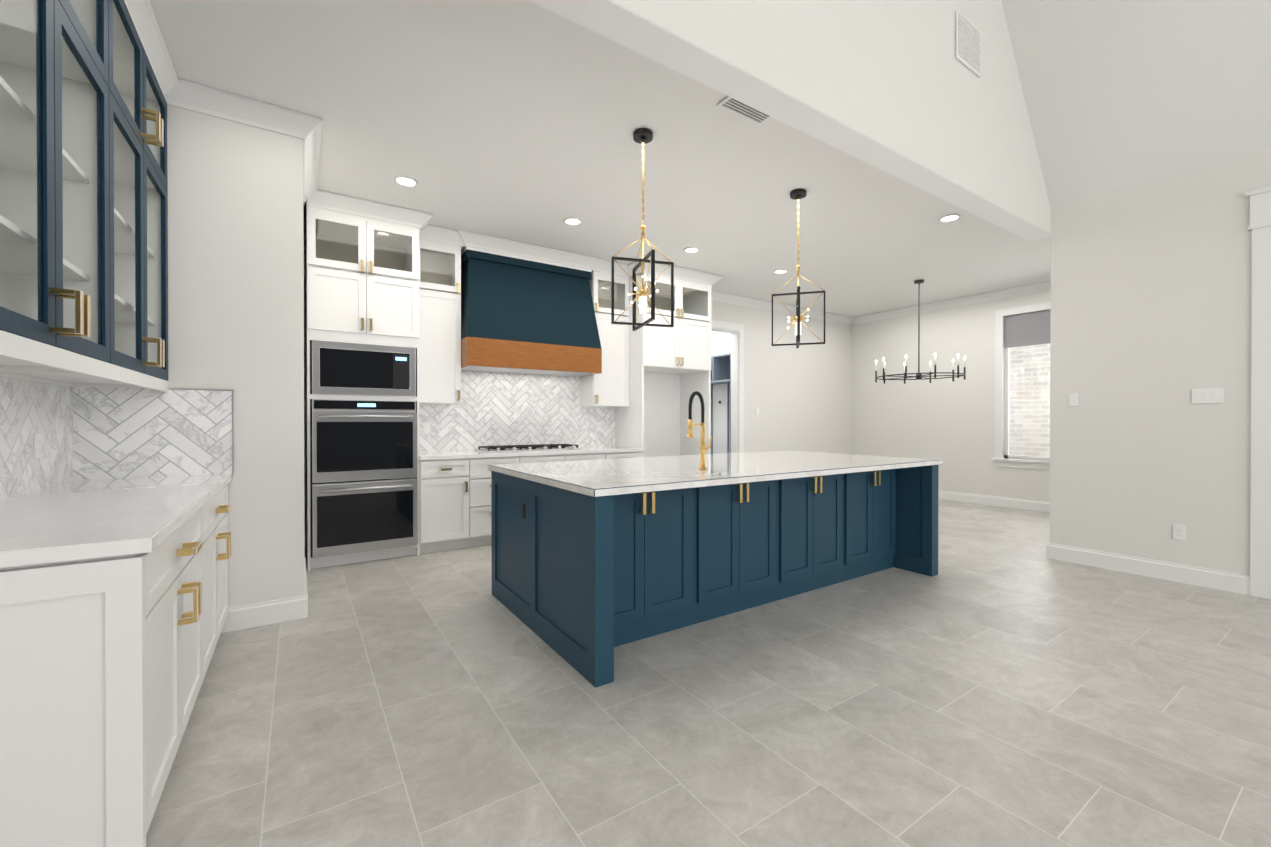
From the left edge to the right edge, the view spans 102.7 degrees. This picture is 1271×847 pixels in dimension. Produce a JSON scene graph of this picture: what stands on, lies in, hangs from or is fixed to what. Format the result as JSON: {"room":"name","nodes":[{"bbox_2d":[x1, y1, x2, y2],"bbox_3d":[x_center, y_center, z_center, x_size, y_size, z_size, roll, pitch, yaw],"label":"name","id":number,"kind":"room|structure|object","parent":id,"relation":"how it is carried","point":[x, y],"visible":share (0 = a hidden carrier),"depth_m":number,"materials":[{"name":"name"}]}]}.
{"room":"kitchen","nodes":[
{"label":"kitchen","id":0,"kind":"room"},
{"bbox_2d":[303,217,850,554],"bbox_3d":[0.470,-0.359,7.154,8.630,3.130,0.150,0,0,-34],"label":"wall","id":1,"kind":"structure","parent":0,"point":[800,397],"depth_m":8.36,"materials":[{"name":"white paint"}]},
{"bbox_2d":[306,254,421,341],"bbox_3d":[-2.520,-1.080,4.693,0.862,0.597,0.640,0,0,-34],"label":"upper cabinet","id":2,"kind":"object","parent":1,"relation":"attached to","point":[343,297],"depth_m":4.41,"materials":[{"name":"white wood"}]},
{"bbox_2d":[418,282,461,405],"bbox_3d":[-2.050,-0.792,5.179,0.450,1.178,0.350,0,0,-34],"label":"upper cabinet","id":3,"kind":"object","parent":1,"relation":"attached to","point":[443,369],"depth_m":5.05,"materials":[{"name":"white wood"}]},
{"bbox_2d":[458,242,601,373],"bbox_3d":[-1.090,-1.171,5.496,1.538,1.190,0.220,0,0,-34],"label":"range hood","id":4,"kind":"object","parent":1,"relation":"attached to","point":[528,313],"depth_m":5.42,"materials":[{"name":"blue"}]},
{"bbox_2d":[578,306,629,409],"bbox_3d":[-0.382,-0.798,6.284,0.510,1.178,0.350,0,0,-34],"label":"upper cabinet","id":5,"kind":"object","parent":1,"relation":"attached to","point":[608,390],"depth_m":6.17,"materials":[{"name":"white wood"}]},
{"bbox_2d":[630,306,710,373],"bbox_3d":[0.365,-1.039,6.603,1.078,0.698,0.640,0,0,-34],"label":"upper cabinet","id":6,"kind":"object","parent":1,"relation":"attached to","point":[685,347],"depth_m":6.31,"materials":[{"name":"white wood"}]},
{"bbox_2d":[711,320,743,452],"bbox_3d":[1.173,-0.161,7.607,1.090,2.730,0.170,0,0,-34],"label":"door frame","id":7,"kind":"structure","parent":1,"relation":"attached to","point":[736,330],"depth_m":7.81,"materials":[{"name":"white wood"}]},
{"bbox_2d":[711,291,852,324],"bbox_3d":[2.344,-1.871,8.238,4.000,0.113,0.100,0,0,-34],"label":"crown molding","id":8,"kind":"structure","parent":1,"relation":"attached to","point":[715,296],"depth_m":8.15,"materials":[{"name":"white"}]},
{"bbox_2d":[150,0,1050,316],"bbox_3d":[0.568,-1.978,6.029,10.000,0.120,6.220,0,0,-34],"label":"ceiling","id":9,"kind":"structure","parent":0,"point":[518,120],"depth_m":3.59,"materials":[{"name":"white paint"}]},
{"bbox_2d":[165,78,308,141],"bbox_3d":[-2.365,-1.844,2.960,0.720,0.113,0.100,0,0,-34],"label":"crown molding","id":10,"kind":"structure","parent":9,"relation":"attached to","point":[203,99],"depth_m":2.97,"materials":[{"name":"white wood"}]},
{"bbox_2d":[301,113,321,204],"bbox_3d":[-2.346,-1.848,3.674,0.100,0.113,1.270,0,0,-34],"label":"crown molding","id":11,"kind":"structure","parent":9,"relation":"attached to","point":[311,125],"depth_m":3.46,"materials":[{"name":"white wood"}]},
{"bbox_2d":[394,175,417,186],"bbox_3d":[-1.801,-1.904,3.993,0.174,0.021,0.174,0,0,-34],"label":"recessed light","id":12,"kind":"object","parent":9,"relation":"in","point":[405,181],"visible":0.98,"depth_m":3.99,"materials":[{"name":"white plastic"}]},
{"bbox_2d":[563,217,581,225],"bbox_3d":[-0.592,-1.908,4.793,0.174,0.021,0.174,0,0,-34],"label":"recessed light","id":13,"kind":"object","parent":9,"relation":"in","point":[573,221],"visible":1,"depth_m":4.79,"materials":[{"name":"white"}]},
{"bbox_2d":[611,128,673,330],"bbox_3d":[0.050,-1.273,3.338,0.314,1.257,0.314,0,0,28],"label":"pendant light","id":14,"kind":"object","parent":9,"relation":"hanging from","point":[642,136],"visible":1,"depth_m":3.33,"materials":[{"name":"black metal"}]},
{"bbox_2d":[684,247,698,252],"bbox_3d":[0.617,-1.912,5.594,0.174,0.021,0.174,0,0,-34],"label":"recessed light","id":15,"kind":"object","parent":9,"relation":"in","point":[691,249],"visible":1,"depth_m":5.58,"materials":[{"name":"white"}]},
{"bbox_2d":[717,96,770,124],"bbox_3d":[0.678,-1.892,3.056,0.360,0.016,0.160,0,0,-34],"label":"ceiling vent","id":16,"kind":"object","parent":9,"relation":"in","point":[740,109],"visible":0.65,"depth_m":3.07,"materials":[{"name":"white metal"}]},
{"bbox_2d":[774,269,787,273],"bbox_3d":[1.826,-1.916,6.394,0.174,0.021,0.174,0,0,-34],"label":"recessed light","id":17,"kind":"object","parent":9,"relation":"in","point":[779,271],"visible":0.85,"depth_m":6.40,"materials":[{"name":"white"}]},
{"bbox_2d":[772,189,824,347],"bbox_3d":[1.342,-1.277,4.194,0.314,1.257,0.314,0,0,-29],"label":"pendant light","id":18,"kind":"object","parent":9,"relation":"hanging from","point":[797,194],"visible":1,"depth_m":4.18,"materials":[{"name":"black metal"}]},
{"bbox_2d":[875,280,965,383],"bbox_3d":[3.813,-1.246,6.838,1.056,1.347,1.059,0,0,-34],"label":"chandelier","id":19,"kind":"object","parent":9,"relation":"hanging from","point":[919,376],"visible":1,"depth_m":6.82,"materials":[{"name":"black metal"}]},
{"bbox_2d":[939,214,960,221],"bbox_3d":[2.913,-1.907,4.716,0.174,0.021,0.174,0,0,-34],"label":"recessed light","id":20,"kind":"object","parent":9,"relation":"in","point":[949,217],"visible":0.98,"depth_m":4.71,"materials":[{"name":"white plastic"}]},
{"bbox_2d":[146,499,1270,846],"bbox_3d":[2.095,1.274,3.650,16.500,0.100,14.000,0,0,-34],"label":"floor","id":21,"kind":"structure","parent":0,"point":[1000,679],"depth_m":2.12,"materials":[{"name":"tile"}]},
{"bbox_2d":[0,496,207,846],"bbox_3d":[-1.877,0.789,1.627,0.641,0.890,1.055,0,0,-34],"label":"base cabinet","id":22,"kind":"object","parent":21,"relation":"on","point":[104,607],"depth_m":1.32,"materials":[{"name":"white wood"}]},
{"bbox_2d":[0,476,231,665],"bbox_3d":[-2.386,0.785,2.395,0.641,0.890,1.035,0,0,-34],"label":"base cabinet","id":23,"kind":"object","parent":21,"relation":"on","point":[219,538],"depth_m":2.43,"materials":[{"name":"white wood"}]},
{"bbox_2d":[167,105,304,606],"bbox_3d":[-3.118,-0.341,3.698,1.170,3.130,1.950,0,0,-34],"label":"wall block","id":24,"kind":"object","parent":21,"relation":"on","point":[235,265],"visible":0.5,"depth_m":3.05,"materials":[{"name":"white paint"}]},
{"bbox_2d":[221,596,300,632],"bbox_3d":[-2.296,1.157,3.071,0.480,0.140,0.016,0,0,-34],"label":"baseboard","id":25,"kind":"structure","parent":21,"relation":"on","point":[241,617],"depth_m":3.08,"materials":[{"name":"white wood"}]},
{"bbox_2d":[301,557,307,618],"bbox_3d":[-2.404,1.154,3.701,0.016,0.140,1.186,0,0,-34],"label":"baseboard","id":26,"kind":"structure","parent":21,"relation":"on","point":[304,599],"depth_m":3.21,"materials":[{"name":"white wood"}]},
{"bbox_2d":[306,330,417,569],"bbox_3d":[-2.525,0.218,4.708,0.830,2.000,0.620,0,0,-34],"label":"double wall oven","id":27,"kind":"object","parent":21,"relation":"on","point":[362,390],"depth_m":4.40,"materials":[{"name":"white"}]},
{"bbox_2d":[418,454,469,555],"bbox_3d":[-1.970,0.776,5.066,0.450,0.880,0.640,0,0,-34],"label":"base cabinet","id":28,"kind":"object","parent":21,"relation":"on","point":[443,479],"depth_m":4.80,"materials":[{"name":"white wood"}]},
{"bbox_2d":[466,450,521,546],"bbox_3d":[-1.597,0.775,5.314,0.569,0.880,0.640,0,0,-34],"label":"base cabinet","id":29,"kind":"object","parent":21,"relation":"on","point":[480,476],"depth_m":5.00,"materials":[{"name":"white wood"}]},
{"bbox_2d":[502,450,565,462],"bbox_3d":[-1.148,0.774,5.610,0.506,0.880,0.640,0,0,-34],"label":"base cabinet","id":30,"kind":"object","parent":21,"relation":"on","point":[528,456],"depth_m":5.33,"materials":[{"name":"white wood"}]},
{"bbox_2d":[558,450,613,460],"bbox_3d":[-0.700,0.772,5.907,0.569,0.880,0.640,0,0,-34],"label":"base cabinet","id":31,"kind":"object","parent":21,"relation":"on","point":[571,455],"depth_m":5.63,"materials":[{"name":"white wood"}]},
{"bbox_2d":[606,446,645,457],"bbox_3d":[-0.302,0.771,6.171,0.510,0.880,0.640,0,0,-34],"label":"base cabinet","id":32,"kind":"object","parent":21,"relation":"on","point":[617,453],"depth_m":5.95,"materials":[{"name":"white wood"}]},
{"bbox_2d":[488,391,942,687],"bbox_3d":[0.708,0.507,3.874,3.200,1.431,1.580,0,0,-34],"label":"kitchen island","id":33,"kind":"object","parent":21,"relation":"on","point":[595,562],"visible":1,"depth_m":3.18,"materials":[{"name":"blue wood"}]},
{"bbox_2d":[686,391,711,469],"bbox_3d":[0.388,0.046,3.228,0.204,0.501,0.108,0,0,-34],"label":"faucet","id":34,"kind":"object","parent":33,"relation":"on","point":[702,446],"depth_m":3.27,"materials":[{"name":"gold metal"}]},
{"bbox_2d":[711,353,730,453],"bbox_3d":[1.365,0.017,8.978,0.420,2.360,1.300,0,0,-34],"label":"cabinet","id":35,"kind":"object","parent":21,"relation":"on","point":[721,402],"visible":0.29,"depth_m":8.99,"materials":[{"name":"blue"}]},
{"bbox_2d":[529,0,1050,240],"bbox_3d":[0.923,-2.923,2.817,6.750,2.450,0.180,0,0,-34],"label":"wall","id":36,"kind":"structure","parent":0,"point":[897,89],"depth_m":3.10,"materials":[{"name":"white paint"}]},
{"bbox_2d":[955,11,980,76],"bbox_3d":[2.417,-2.746,3.686,0.370,0.330,0.016,0,0,-34],"label":"return air vent","id":37,"kind":"object","parent":36,"relation":"attached to","point":[967,44],"visible":1,"depth_m":3.67,"materials":[{"name":"white metal"}]},
{"bbox_2d":[851,290,1050,501],"bbox_3d":[5.123,-0.362,7.807,0.150,3.130,4.200,0,0,-34],"label":"wall","id":38,"kind":"structure","parent":0,"point":[949,423],"depth_m":8.01,"materials":[{"name":"white paint"}]},
{"bbox_2d":[853,280,1050,324],"bbox_3d":[5.044,-1.868,7.693,0.100,0.113,3.750,0,0,-34],"label":"crown molding","id":39,"kind":"structure","parent":38,"relation":"attached to","point":[1046,285],"depth_m":7.78,"materials":[{"name":"white"}]},
{"bbox_2d":[938,490,1049,511],"bbox_3d":[5.046,1.133,7.781,0.016,0.140,3.870,0,0,-34],"label":"baseboard","id":40,"kind":"structure","parent":38,"relation":"attached to","point":[1034,505],"depth_m":7.42,"materials":[{"name":"white wood"}]},
{"bbox_2d":[991,302,1050,469],"bbox_3d":[5.588,-0.510,6.997,0.150,2.275,1.150,0,0,-34],"label":"window frame","id":41,"kind":"structure","parent":38,"relation":"attached to","point":[1017,461],"depth_m":7.36,"materials":[{"name":"white wood"}]},
{"bbox_2d":[1005,310,1050,456],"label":"window","id":42,"kind":"structure","parent":38,"relation":"in","point":[1029,329],"depth_m":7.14,"materials":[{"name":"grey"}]},
{"bbox_2d":[1001,0,1270,208],"bbox_3d":[2.825,-2.946,-0.145,7.150,2.618,6.900,0,0,-34],"label":"ceiling","id":43,"kind":"structure","parent":0,"point":[1120,94],"depth_m":3.80,"materials":[{"name":"white paint"}]},
{"bbox_2d":[1050,148,1270,574],"bbox_3d":[5.707,-0.342,1.764,0.150,3.150,6.880,0,0,-34],"label":"wall","id":44,"kind":"structure","parent":0,"point":[1151,309],"depth_m":4.02,"materials":[{"name":"white paint"}]},
{"bbox_2d":[1069,393,1078,405],"bbox_3d":[3.833,-0.211,4.445,0.009,0.114,0.070,0,0,-34],"label":"switch plate","id":45,"kind":"object","parent":44,"relation":"attached to","point":[1073,397],"depth_m":4.44,"materials":[{"name":"white plastic"}]},
{"bbox_2d":[1049,542,1249,594],"bbox_3d":[4.067,1.152,4.098,0.016,0.140,1.140,0,0,-34],"label":"baseboard","id":46,"kind":"structure","parent":44,"relation":"attached to","point":[1192,575],"depth_m":4.02,"materials":[{"name":"white wood"}]},
{"bbox_2d":[1173,524,1185,539],"bbox_3d":[4.187,0.838,3.915,0.008,0.114,0.070,0,0,-34],"label":"outlet","id":47,"kind":"object","parent":44,"relation":"attached to","point":[1179,531],"depth_m":3.91,"materials":[{"name":"white plastic"}]},
{"bbox_2d":[1192,388,1223,403],"bbox_3d":[4.266,-0.207,3.791,0.009,0.114,0.162,0,0,-34],"label":"switch plate","id":48,"kind":"object","parent":44,"relation":"attached to","point":[1206,395],"depth_m":3.79,"materials":[{"name":"white plastic"}]},
{"bbox_2d":[1245,186,1270,598],"bbox_3d":[4.666,-0.209,3.186,0.065,2.870,1.090,0,0,-34],"label":"door frame","id":49,"kind":"structure","parent":44,"relation":"attached to","point":[1260,519],"depth_m":3.57,"materials":[{"name":"white wood"}]}
]}

